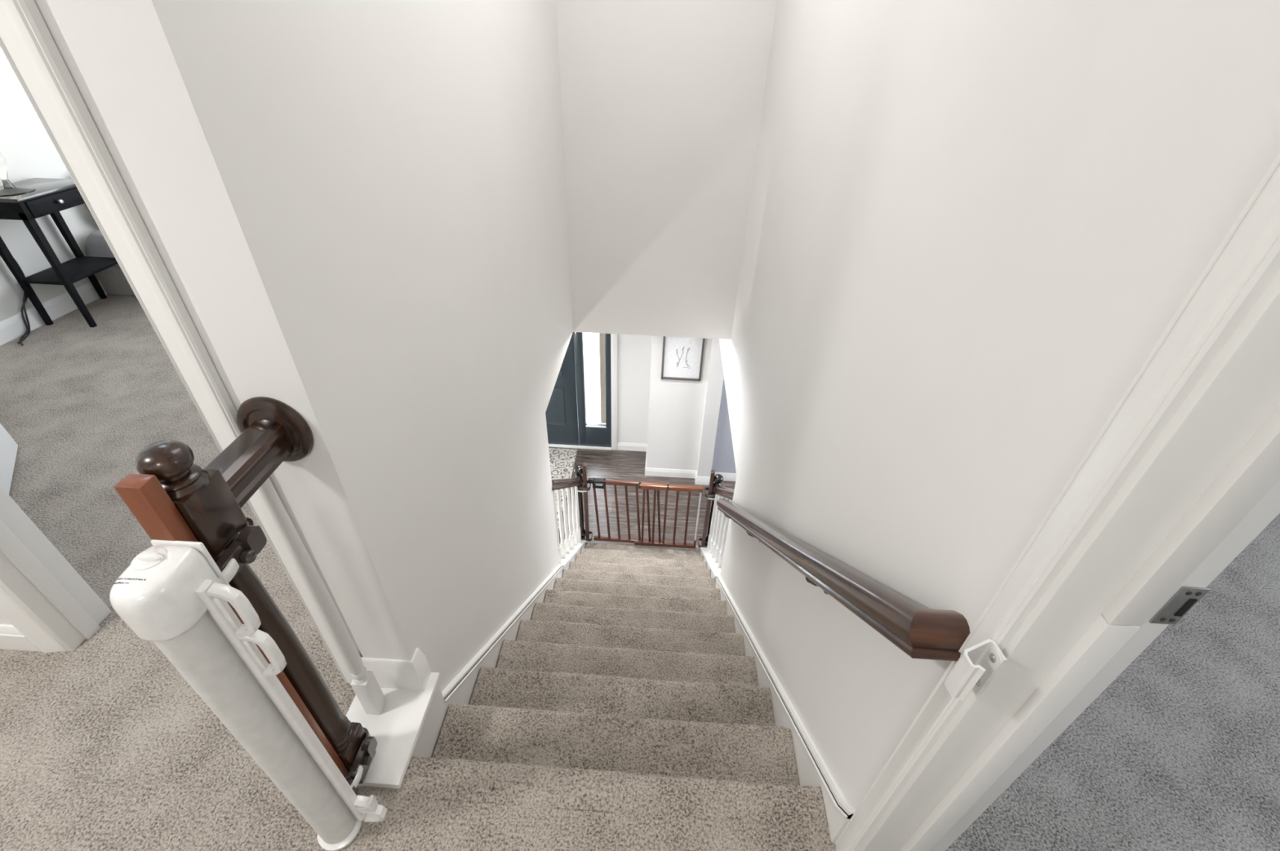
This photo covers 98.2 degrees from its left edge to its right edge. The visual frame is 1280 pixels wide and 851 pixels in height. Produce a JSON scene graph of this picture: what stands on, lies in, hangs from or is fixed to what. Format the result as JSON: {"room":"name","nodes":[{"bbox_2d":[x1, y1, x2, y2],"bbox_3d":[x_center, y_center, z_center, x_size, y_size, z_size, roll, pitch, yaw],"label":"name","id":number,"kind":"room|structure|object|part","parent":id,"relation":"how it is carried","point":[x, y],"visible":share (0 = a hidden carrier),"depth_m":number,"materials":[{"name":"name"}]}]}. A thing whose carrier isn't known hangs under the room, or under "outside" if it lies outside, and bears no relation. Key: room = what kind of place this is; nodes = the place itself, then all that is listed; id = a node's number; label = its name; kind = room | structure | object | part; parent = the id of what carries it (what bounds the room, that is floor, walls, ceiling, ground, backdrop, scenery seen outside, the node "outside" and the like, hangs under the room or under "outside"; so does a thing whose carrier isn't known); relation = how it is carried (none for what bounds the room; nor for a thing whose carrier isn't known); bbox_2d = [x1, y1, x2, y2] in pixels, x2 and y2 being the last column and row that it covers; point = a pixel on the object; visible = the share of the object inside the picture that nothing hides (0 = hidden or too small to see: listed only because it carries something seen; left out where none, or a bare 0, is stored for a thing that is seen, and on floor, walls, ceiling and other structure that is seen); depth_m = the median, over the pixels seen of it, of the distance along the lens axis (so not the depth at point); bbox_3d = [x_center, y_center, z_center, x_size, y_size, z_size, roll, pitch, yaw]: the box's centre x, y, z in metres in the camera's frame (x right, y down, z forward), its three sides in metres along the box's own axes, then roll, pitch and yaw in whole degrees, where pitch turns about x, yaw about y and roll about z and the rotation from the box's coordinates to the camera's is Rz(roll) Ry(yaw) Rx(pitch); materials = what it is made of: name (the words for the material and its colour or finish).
{"room":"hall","nodes":[
{"label":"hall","id":0,"kind":"room"},
{"bbox_2d":[0,46,99,321],"bbox_3d":[-3.382,-1.775,2.721,0.130,2.420,4.306,3,36,2],"label":"wall","id":1,"kind":"structure","parent":0,"point":[28,152],"depth_m":3.02,"materials":[{"name":"paint"}]},
{"bbox_2d":[0,624,40,652],"bbox_3d":[-2.930,0.521,1.569,2.510,0.100,0.015,3,36,2],"label":"baseboard","id":2,"kind":"structure","parent":1,"relation":"attached to","point":[11,638],"depth_m":1.53,"materials":[{"name":"paint"}]},
{"bbox_2d":[0,278,107,346],"bbox_3d":[-3.338,-0.836,3.404,0.015,0.100,4.306,3,36,2],"label":"baseboard","id":3,"kind":"structure","parent":1,"relation":"attached to","point":[13,327],"depth_m":3.14,"materials":[{"name":"paint"}]},
{"bbox_2d":[0,485,111,653],"bbox_3d":[-1.598,-0.254,0.983,0.101,2.110,0.141,3,36,2],"label":"door frame","id":4,"kind":"structure","parent":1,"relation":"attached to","point":[34,574],"depth_m":1.47,"materials":[{"name":"paint"}]},
{"bbox_2d":[0,0,363,657],"bbox_3d":[-2.413,-0.416,0.908,3.482,2.420,0.148,3,36,2],"label":"doorway","id":5,"kind":"structure","parent":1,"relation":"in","point":[42,6],"depth_m":0.79,"materials":[{"name":"paint"}]},
{"bbox_2d":[0,423,17,494],"bbox_3d":[-2.260,-0.491,1.352,0.100,2.000,0.907,-24,43,-30],"label":"door","id":6,"kind":"structure","parent":5,"relation":"attached to","point":[8,446],"depth_m":2.12,"materials":[{"name":"paint"}]},
{"bbox_2d":[45,0,573,691],"bbox_3d":[-0.574,-0.064,2.595,0.125,4.890,2.686,3,36,2],"label":"wall","id":7,"kind":"structure","parent":0,"point":[359,206],"depth_m":1.19,"materials":[{"name":"paint"}]},
{"bbox_2d":[0,0,352,684],"bbox_3d":[-0.741,-0.151,0.879,0.063,2.110,0.018,3,36,2],"label":"door frame","id":8,"kind":"structure","parent":7,"relation":"attached to","point":[27,43],"depth_m":0.78,"materials":[{"name":"paint"}]},
{"bbox_2d":[346,672,440,788],"bbox_3d":[-0.651,0.764,1.414,0.199,0.038,0.275,3,36,2],"label":"trim","id":9,"kind":"structure","parent":7,"relation":"attached to","point":[397,731],"depth_m":1.39,"materials":[{"name":"paint"}]},
{"bbox_2d":[134,440,376,784],"bbox_3d":[-0.664,0.419,1.032,0.075,0.970,0.073,3,36,2],"label":"newel post","id":10,"kind":"object","parent":9,"relation":"on","point":[203,498],"visible":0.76,"depth_m":0.85,"materials":[{"name":"brown wood"}]},
{"bbox_2d":[114,473,377,795],"bbox_3d":[-0.655,0.433,1.006,0.112,0.932,0.147,3,36,2],"label":"board","id":11,"kind":"object","parent":10,"relation":"attached to","point":[144,495],"visible":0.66,"depth_m":0.81,"materials":[{"name":"red wood"}]},
{"bbox_2d":[204,396,313,508],"bbox_3d":[-0.649,0.056,0.917,0.127,0.140,0.172,3,36,2],"label":"handrail","id":12,"kind":"object","parent":10,"relation":"attached to","point":[273,433],"visible":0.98,"depth_m":0.94,"materials":[{"name":"brown wood"}]},
{"bbox_3d":[-0.650,0.061,0.910,0.058,0.062,0.154,3,36,2],"label":"rail","id":13,"kind":"part","parent":12,"relation":"part of","materials":[{"name":"brown wood"}]},
{"bbox_2d":[257,477,386,715],"bbox_3d":[-0.670,0.398,1.190,0.038,0.816,0.038,3,36,2],"label":"baluster","id":14,"kind":"object","parent":9,"relation":"on","point":[365,685],"visible":0.94,"depth_m":1.17,"materials":[{"name":"paint"}]},
{"bbox_2d":[360,648,431,690],"bbox_3d":[-0.651,0.637,1.459,0.165,0.115,0.052,3,36,2],"label":"baseboard","id":15,"kind":"structure","parent":7,"relation":"attached to","point":[415,674],"depth_m":1.43,"materials":[{"name":"paint"}]},
{"bbox_2d":[412,564,563,758],"bbox_3d":[-0.559,1.012,2.579,0.021,1.733,1.872,3,36,2],"label":"trim","id":16,"kind":"structure","parent":7,"relation":"attached to","point":[460,691],"depth_m":1.85,"materials":[{"name":"paint"}]},
{"bbox_2d":[551,478,581,490],"bbox_3d":[-0.515,0.398,3.851,0.056,0.848,0.962,3,36,2],"label":"handrail","id":17,"kind":"object","parent":7,"relation":"attached to","point":[557,484],"visible":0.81,"depth_m":3.67,"materials":[{"name":"brown wood"}]},
{"bbox_2d":[559,540,586,573],"bbox_3d":[-0.532,1.060,4.341,0.087,1.016,0.930,3,36,2],"label":"trim","id":18,"kind":"structure","parent":7,"relation":"attached to","point":[566,562],"depth_m":4.14,"materials":[{"name":"paint"}]},
{"bbox_2d":[552,490,561,563],"bbox_3d":[-0.538,0.660,3.559,0.032,0.669,0.032,3,36,2],"label":"baluster","id":19,"kind":"object","parent":18,"relation":"on","point":[553,493],"visible":0.5,"depth_m":3.55,"materials":[{"name":"paint"}]},
{"bbox_2d":[556,488,566,558],"bbox_3d":[-0.533,0.675,3.757,0.032,0.663,0.032,3,36,2],"label":"baluster","id":20,"kind":"object","parent":18,"relation":"on","point":[562,544],"visible":0.94,"depth_m":3.75,"materials":[{"name":"paint"}]},
{"bbox_2d":[561,488,570,553],"bbox_3d":[-0.527,0.689,3.954,0.032,0.658,0.032,3,36,2],"label":"baluster","id":21,"kind":"object","parent":18,"relation":"on","point":[564,502],"visible":0.86,"depth_m":3.95,"materials":[{"name":"paint"}]},
{"bbox_2d":[566,487,574,549],"bbox_3d":[-0.522,0.704,4.152,0.032,0.652,0.032,3,36,2],"label":"baluster","id":22,"kind":"object","parent":18,"relation":"on","point":[569,507],"visible":0.85,"depth_m":4.15,"materials":[{"name":"paint"}]},
{"bbox_2d":[570,487,577,546],"bbox_3d":[-0.517,0.718,4.349,0.032,0.647,0.032,3,36,2],"label":"baluster","id":23,"kind":"object","parent":18,"relation":"on","point":[573,507],"visible":0.86,"depth_m":4.34,"materials":[{"name":"paint"}]},
{"bbox_2d":[574,486,581,542],"bbox_3d":[-0.511,0.733,4.547,0.032,0.641,0.032,3,36,2],"label":"baluster","id":24,"kind":"object","parent":18,"relation":"on","point":[577,513],"visible":0.81,"depth_m":4.54,"materials":[{"name":"paint"}]},
{"bbox_2d":[582,332,605,424],"bbox_3d":[-0.200,-0.861,8.192,9.000,0.180,3.800,3,36,2],"label":"ground","id":25,"kind":"structure","parent":0,"point":[591,340],"depth_m":7.77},
{"bbox_2d":[599,333,605,423],"bbox_3d":[-0.241,-1.249,6.206,0.400,2.790,0.350,3,36,2],"label":"porch column","id":26,"kind":"structure","parent":25,"relation":"on","point":[602,336],"depth_m":6.51,"materials":[{"name":"beige wood"}]},
{"bbox_2d":[617,334,652,444],"bbox_3d":[-1.930,-0.766,5.729,4.110,2.250,0.120,3,36,2],"label":"wall","id":27,"kind":"structure","parent":0,"point":[633,352],"depth_m":5.79,"materials":[{"name":"paint"}]},
{"bbox_2d":[545,332,579,445],"bbox_3d":[-1.129,-0.610,5.694,0.928,2.020,0.099,3,36,2],"label":"door","id":28,"kind":"structure","parent":27,"relation":"in","point":[562,411],"depth_m":5.97,"materials":[{"name":"wood"}]},
{"bbox_3d":[-0.951,-0.203,5.977,0.280,0.500,0.012,3,36,2],"label":"panel","id":29,"kind":"part","parent":28,"relation":"part of","materials":[{"name":"black wood"}]},
{"bbox_3d":[-0.933,-0.780,5.554,0.280,0.670,0.012,3,36,2],"label":"panel","id":30,"kind":"part","parent":28,"relation":"part of","materials":[{"name":"black wood"}]},
{"bbox_2d":[548,444,611,450],"bbox_3d":[-0.993,0.202,6.327,1.348,0.030,0.110,3,36,2],"label":"trim","id":31,"kind":"structure","parent":27,"relation":"attached to","point":[579,446],"depth_m":6.27,"materials":[{"name":"paint"}]},
{"bbox_2d":[573,332,611,447],"bbox_3d":[-0.477,-0.593,5.699,0.366,2.020,0.066,3,36,2],"label":"window","id":32,"kind":"structure","parent":27,"relation":"in","point":[589,434],"depth_m":5.92,"materials":[{"name":"paint"}]},
{"bbox_2d":[610,333,617,450],"bbox_3d":[-0.975,-0.631,5.679,1.493,2.140,0.030,3,36,2],"label":"trim","id":33,"kind":"structure","parent":27,"relation":"attached to","point":[613,336],"depth_m":5.79,"materials":[{"name":"paint"}]},
{"bbox_2d":[617,442,647,451],"bbox_3d":[-0.083,0.242,6.252,0.347,0.100,0.015,3,36,2],"label":"baseboard","id":34,"kind":"structure","parent":27,"relation":"attached to","point":[620,446],"depth_m":6.24,"materials":[{"name":"paint"}]},
{"bbox_2d":[0,293,1279,850],"bbox_3d":[-0.234,0.161,2.429,7.800,0.200,6.700,3,36,2],"label":"floor","id":35,"kind":"structure","parent":0,"point":[94,757],"depth_m":1.41,"materials":[{"name":"carpet"}]},
{"bbox_2d":[14,259,28,346],"bbox_3d":[-3.317,-0.775,2.847,0.056,0.661,0.329,-10,38,-15],"label":"lamp cord","id":36,"kind":"object","parent":35,"relation":"on","point":[26,296],"visible":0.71,"depth_m":3.01,"materials":[{"name":"black plastic"}]},
{"bbox_2d":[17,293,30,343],"bbox_3d":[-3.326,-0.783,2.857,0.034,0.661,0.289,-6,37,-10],"label":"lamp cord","id":37,"kind":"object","parent":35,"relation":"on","point":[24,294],"visible":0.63,"depth_m":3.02,"materials":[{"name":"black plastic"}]},
{"bbox_2d":[0,177,117,327],"bbox_3d":[-3.167,-0.948,3.066,0.325,0.690,0.410,3,36,2],"label":"table","id":38,"kind":"object","parent":35,"relation":"on","point":[51,197],"visible":0.84,"depth_m":2.95,"materials":[{"name":"black wood"}]},
{"bbox_2d":[0,93,35,196],"bbox_3d":[-3.154,-1.398,2.631,0.370,0.550,0.370,3,36,2],"label":"table lamp","id":39,"kind":"object","parent":38,"relation":"on","point":[8,115],"visible":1,"depth_m":2.72,"materials":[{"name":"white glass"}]},
{"bbox_3d":[-3.157,-1.321,2.687,0.090,0.240,0.090,3,36,2],"label":"stem","id":40,"kind":"part","parent":39,"relation":"part of","materials":[{"name":"clear glass"}]},
{"bbox_3d":[-3.150,-1.523,2.539,0.370,0.240,0.370,3,36,2],"label":"lamp shade","id":41,"kind":"part","parent":39,"relation":"part of","materials":[{"name":"white fabric"}]},
{"bbox_3d":[-3.312,-0.824,2.949,0.034,0.620,0.034,3,36,2],"label":"leg","id":42,"kind":"part","parent":38,"relation":"part of","materials":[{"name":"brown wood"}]},
{"bbox_3d":[-3.029,-1.170,2.894,0.009,0.074,0.330,3,36,2],"label":"drawer","id":43,"kind":"part","parent":38,"relation":"part of","materials":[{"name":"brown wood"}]},
{"bbox_3d":[-3.070,-0.811,2.941,0.034,0.620,0.034,3,36,2],"label":"leg","id":44,"kind":"part","parent":38,"relation":"part of","materials":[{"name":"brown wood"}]},
{"bbox_3d":[-3.012,-1.163,2.879,0.027,0.023,0.023,3,36,2],"label":"knob","id":45,"kind":"part","parent":38,"relation":"part of","materials":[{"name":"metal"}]},
{"bbox_2d":[22,256,117,284],"bbox_3d":[-3.182,-0.875,3.120,0.268,0.017,0.378,3,36,2],"label":"shelf","id":46,"kind":"object","parent":38,"relation":"attached to","point":[77,268],"depth_m":3.09,"materials":[{"name":"black wood"}]},
{"bbox_3d":[-3.292,-1.031,3.232,0.034,0.620,0.034,3,36,2],"label":"leg","id":47,"kind":"part","parent":38,"relation":"part of","materials":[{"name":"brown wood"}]},
{"bbox_2d":[84,230,135,295],"bbox_3d":[-2.686,-1.378,3.937,1.195,0.378,1.530,3,36,2],"label":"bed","id":48,"kind":"object","parent":35,"relation":"on","point":[113,279],"visible":0.02,"depth_m":3.37,"materials":[{"name":"grey fabric"}]},
{"bbox_2d":[84,230,120,269],"bbox_3d":[-2.682,-1.448,3.886,1.190,0.206,1.530,3,36,2],"label":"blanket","id":49,"kind":"object","parent":48,"relation":"on","point":[96,246],"depth_m":3.29,"materials":[{"name":"white fabric"}]},
{"bbox_2d":[109,539,386,850],"bbox_3d":[-0.625,0.537,0.975,0.149,0.888,0.100,3,36,2],"label":"gate","id":50,"kind":"object","parent":35,"relation":"on","point":[171,596],"visible":1,"depth_m":0.83,"materials":[{"name":"white plastic"}]},
{"bbox_3d":[-0.635,0.199,0.787,0.072,0.100,0.006,3,36,2],"label":"plate","id":51,"kind":"part","parent":50,"relation":"part of","materials":[{"name":"white plastic"}]},
{"bbox_3d":[-0.576,0.265,0.791,0.042,0.110,0.017,3,36,2],"label":"handle","id":52,"kind":"part","parent":50,"relation":"part of","materials":[{"name":"white plastic"}]},
{"bbox_3d":[-0.578,0.349,0.853,0.042,0.115,0.017,3,36,2],"label":"handle","id":53,"kind":"part","parent":50,"relation":"part of","materials":[{"name":"white plastic"}]},
{"bbox_2d":[548,447,735,549],"bbox_3d":[-0.361,1.794,4.375,7.600,0.200,5.500,3,36,2],"label":"floor","id":54,"kind":"structure","parent":0,"point":[620,465],"depth_m":5.62,"materials":[{"name":"brown wood"}]},
{"bbox_2d":[548,448,577,529],"bbox_3d":[-1.612,0.755,5.565,1.718,0.008,1.800,3,36,2],"label":"rug","id":55,"kind":"object","parent":54,"relation":"on","point":[562,460],"visible":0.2,"depth_m":6.04,"materials":[{"name":"white fabric"}]},
{"bbox_2d":[391,542,828,828],"bbox_3d":[-0.026,1.048,3.146,1.009,2.474,2.837,3,36,2],"label":"staircase","id":56,"kind":"structure","parent":54,"relation":"on","point":[632,688],"depth_m":1.81,"materials":[{"name":"carpet"}]},
{"bbox_3d":[-0.517,1.101,4.990,0.100,0.185,0.110,3,36,2],"label":"trim","id":57,"kind":"structure","parent":54,"relation":"on","visible":0},
{"bbox_2d":[573,466,585,538],"bbox_3d":[-0.505,0.683,4.671,0.082,0.865,0.082,3,36,2],"label":"newel post","id":58,"kind":"object","parent":57,"relation":"on","point":[577,470],"visible":0.65,"depth_m":4.60,"materials":[{"name":"brown wood"}]},
{"bbox_2d":[573,462,592,541],"bbox_3d":[-0.477,0.654,4.632,0.140,0.860,0.103,3,36,2],"label":"board","id":59,"kind":"object","parent":58,"relation":"attached to","point":[584,489],"visible":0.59,"depth_m":4.57,"materials":[{"name":"brown wood"}]},
{"bbox_2d":[588,477,702,548],"bbox_3d":[0.039,0.742,4.678,0.992,0.740,0.064,3,36,2],"label":"wooden gate","id":60,"kind":"object","parent":58,"relation":"attached to","point":[601,483],"visible":0.99,"depth_m":4.64,"materials":[{"name":"brown wood"}]},
{"bbox_3d":[-0.105,1.014,4.900,0.605,0.032,0.028,3,36,2],"label":"rail","id":61,"kind":"part","parent":60,"relation":"part of","materials":[{"name":"brown wood"}]},
{"bbox_3d":[-0.033,0.472,4.499,0.535,0.034,0.028,3,36,2],"label":"rail","id":62,"kind":"part","parent":60,"relation":"part of","materials":[{"name":"brown wood"}]},
{"bbox_3d":[0.213,1.044,4.869,0.525,0.036,0.028,3,36,2],"label":"rail","id":63,"kind":"part","parent":60,"relation":"part of","materials":[{"name":"brown wood"}]},
{"bbox_3d":[0.247,0.503,4.474,0.520,0.040,0.032,3,36,2],"label":"rail","id":64,"kind":"part","parent":60,"relation":"part of","materials":[{"name":"red wood"}]},
{"bbox_3d":[0.486,0.763,4.645,0.015,0.588,0.015,3,36,2],"label":"hinge rod","id":65,"kind":"part","parent":60,"relation":"part of","materials":[{"name":"white metal"}]},
{"bbox_3d":[0.598,1.161,4.955,0.100,0.185,0.110,3,36,2],"label":"trim","id":66,"kind":"structure","parent":54,"relation":"on","visible":0},
{"bbox_2d":[704,474,723,546],"bbox_3d":[0.611,0.743,4.637,0.082,0.865,0.082,3,36,2],"label":"newel post","id":67,"kind":"object","parent":66,"relation":"on","point":[718,478],"visible":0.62,"depth_m":4.46,"materials":[{"name":"brown wood"}]},
{"bbox_2d":[697,470,721,547],"bbox_3d":[0.587,0.712,4.599,0.140,0.860,0.103,3,36,2],"label":"board","id":68,"kind":"object","parent":67,"relation":"attached to","point":[709,495],"visible":0.64,"depth_m":4.54,"materials":[{"name":"brown wood"}]},
{"bbox_2d":[555,0,777,339],"bbox_3d":[0.113,-1.695,2.946,1.049,2.640,0.120,3,36,2],"label":"wall","id":69,"kind":"structure","parent":0,"point":[662,100],"depth_m":3.02,"materials":[{"name":"paint"}]},
{"bbox_2d":[646,336,736,473],"bbox_3d":[1.851,-0.437,5.441,3.490,2.250,0.542,3,36,2],"label":"wall","id":70,"kind":"structure","parent":0,"point":[676,407],"depth_m":5.51,"materials":[{"name":"paint"}]},
{"bbox_2d":[644,446,647,471],"bbox_3d":[0.071,0.372,6.082,0.015,0.100,0.424,3,36,2],"label":"baseboard","id":71,"kind":"structure","parent":70,"relation":"attached to","point":[646,446],"depth_m":6.04,"materials":[{"name":"paint"}]},
{"bbox_2d":[644,467,696,478],"bbox_3d":[0.327,0.507,5.908,0.549,0.100,0.015,3,36,2],"label":"baseboard","id":72,"kind":"structure","parent":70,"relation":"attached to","point":[650,472],"depth_m":5.90,"materials":[{"name":"paint"}]},
{"bbox_2d":[661,336,705,381],"bbox_3d":[0.389,-0.653,5.046,0.370,0.548,0.030,3,36,2],"label":"picture frame","id":73,"kind":"object","parent":70,"relation":"attached to","point":[682,357],"visible":0.79,"depth_m":5.08,"materials":[{"name":"paper"}]},
{"bbox_2d":[715,472,736,481],"bbox_3d":[2.152,0.612,5.841,2.800,0.100,0.014,3,36,2],"label":"baseboard","id":74,"kind":"structure","parent":70,"relation":"attached to","point":[726,477],"depth_m":5.87,"materials":[{"name":"paint"}]},
{"bbox_2d":[697,338,724,477],"bbox_3d":[0.696,-0.318,5.229,0.140,2.250,0.095,3,36,2],"label":"wall pier","id":75,"kind":"object","parent":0,"point":[715,378],"visible":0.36,"depth_m":5.30,"materials":[{"name":"paint"}]},
{"bbox_2d":[694,476,710,485],"bbox_3d":[0.665,0.581,5.821,0.166,0.100,0.014,3,36,2],"label":"baseboard","id":76,"kind":"structure","parent":75,"relation":"attached to","point":[699,480],"depth_m":5.81,"materials":[{"name":"paint"}]},
{"bbox_2d":[719,0,1279,810],"bbox_3d":[0.619,-0.194,2.823,0.130,4.890,3.990,3,36,2],"label":"wall","id":77,"kind":"structure","parent":0,"point":[972,226],"depth_m":0.90,"materials":[{"name":"paint"}]},
{"bbox_2d":[699,547,720,583],"bbox_3d":[0.556,1.117,4.287,0.109,1.042,0.961,3,36,2],"label":"trim","id":78,"kind":"structure","parent":77,"relation":"attached to","point":[714,571],"depth_m":4.11,"materials":[{"name":"paint"}]},
{"bbox_2d":[706,493,718,550],"bbox_3d":[0.593,0.792,4.513,0.032,0.641,0.032,3,36,2],"label":"baluster","id":79,"kind":"object","parent":78,"relation":"on","point":[716,495],"visible":0.69,"depth_m":4.49,"materials":[{"name":"paint"}]},
{"bbox_2d":[709,494,721,554],"bbox_3d":[0.587,0.778,4.315,0.032,0.647,0.032,3,36,2],"label":"baluster","id":80,"kind":"object","parent":78,"relation":"on","point":[715,523],"visible":0.7,"depth_m":4.32,"materials":[{"name":"paint"}]},
{"bbox_2d":[711,496,724,558],"bbox_3d":[0.582,0.763,4.117,0.032,0.652,0.032,3,36,2],"label":"baluster","id":81,"kind":"object","parent":78,"relation":"on","point":[720,515],"visible":0.58,"depth_m":4.13,"materials":[{"name":"paint"}]},
{"bbox_2d":[714,497,728,563],"bbox_3d":[0.576,0.749,3.920,0.032,0.658,0.032,3,36,2],"label":"baluster","id":82,"kind":"object","parent":78,"relation":"on","point":[723,517],"visible":0.68,"depth_m":3.94,"materials":[{"name":"paint"}]},
{"bbox_2d":[717,498,732,568],"bbox_3d":[0.571,0.734,3.722,0.032,0.663,0.032,3,36,2],"label":"baluster","id":83,"kind":"object","parent":78,"relation":"on","point":[726,522],"visible":0.69,"depth_m":3.75,"materials":[{"name":"paint"}]},
{"bbox_2d":[713,485,734,499],"bbox_3d":[0.600,0.457,3.796,0.056,0.875,0.993,3,36,2],"label":"handrail","id":84,"kind":"object","parent":77,"relation":"attached to","point":[728,493],"visible":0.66,"depth_m":3.77,"materials":[{"name":"brown wood"}]},
{"bbox_2d":[715,575,855,843],"bbox_3d":[0.468,1.003,2.455,0.021,1.894,1.882,3,36,2],"label":"trim","id":85,"kind":"structure","parent":77,"relation":"attached to","point":[812,770],"depth_m":1.54,"materials":[{"name":"paint"}]},
{"bbox_2d":[716,498,969,661],"bbox_3d":[0.456,0.382,2.015,0.084,1.617,1.928,3,36,2],"label":"handrail","id":86,"kind":"object","parent":77,"relation":"attached to","point":[919,632],"visible":1,"depth_m":0.94,"materials":[{"name":"brown wood"}]},
{"bbox_2d":[944,639,1006,702],"bbox_3d":[0.424,0.317,0.707,0.059,0.086,0.030,-13,39,-19],"label":"bracket","id":87,"kind":"object","parent":77,"relation":"attached to","point":[979,664],"depth_m":0.70,"materials":[{"name":"white plastic"}]},
{"bbox_3d":[0.444,0.314,0.713,0.005,0.084,0.027,3,36,2],"label":"plate","id":88,"kind":"part","parent":87,"relation":"part of","materials":[{"name":"white plastic"}]},
{"bbox_2d":[834,152,1279,850],"bbox_3d":[0.461,0.091,0.591,0.018,2.120,0.050,3,36,2],"label":"trim","id":89,"kind":"structure","parent":77,"relation":"attached to","point":[1246,261],"depth_m":0.53,"materials":[{"name":"paint"}]},
{"bbox_2d":[857,270,1279,850],"bbox_3d":[0.539,0.143,0.582,0.152,2.050,0.033,3,36,2],"label":"trim","id":90,"kind":"structure","parent":77,"relation":"attached to","point":[1208,485],"depth_m":0.59,"materials":[{"name":"paint"}]},
{"bbox_3d":[0.599,0.201,0.617,0.029,0.064,0.003,3,36,2],"label":"strike plate","id":91,"kind":"part","parent":90,"relation":"part of","materials":[{"name":"metal"}]}
]}

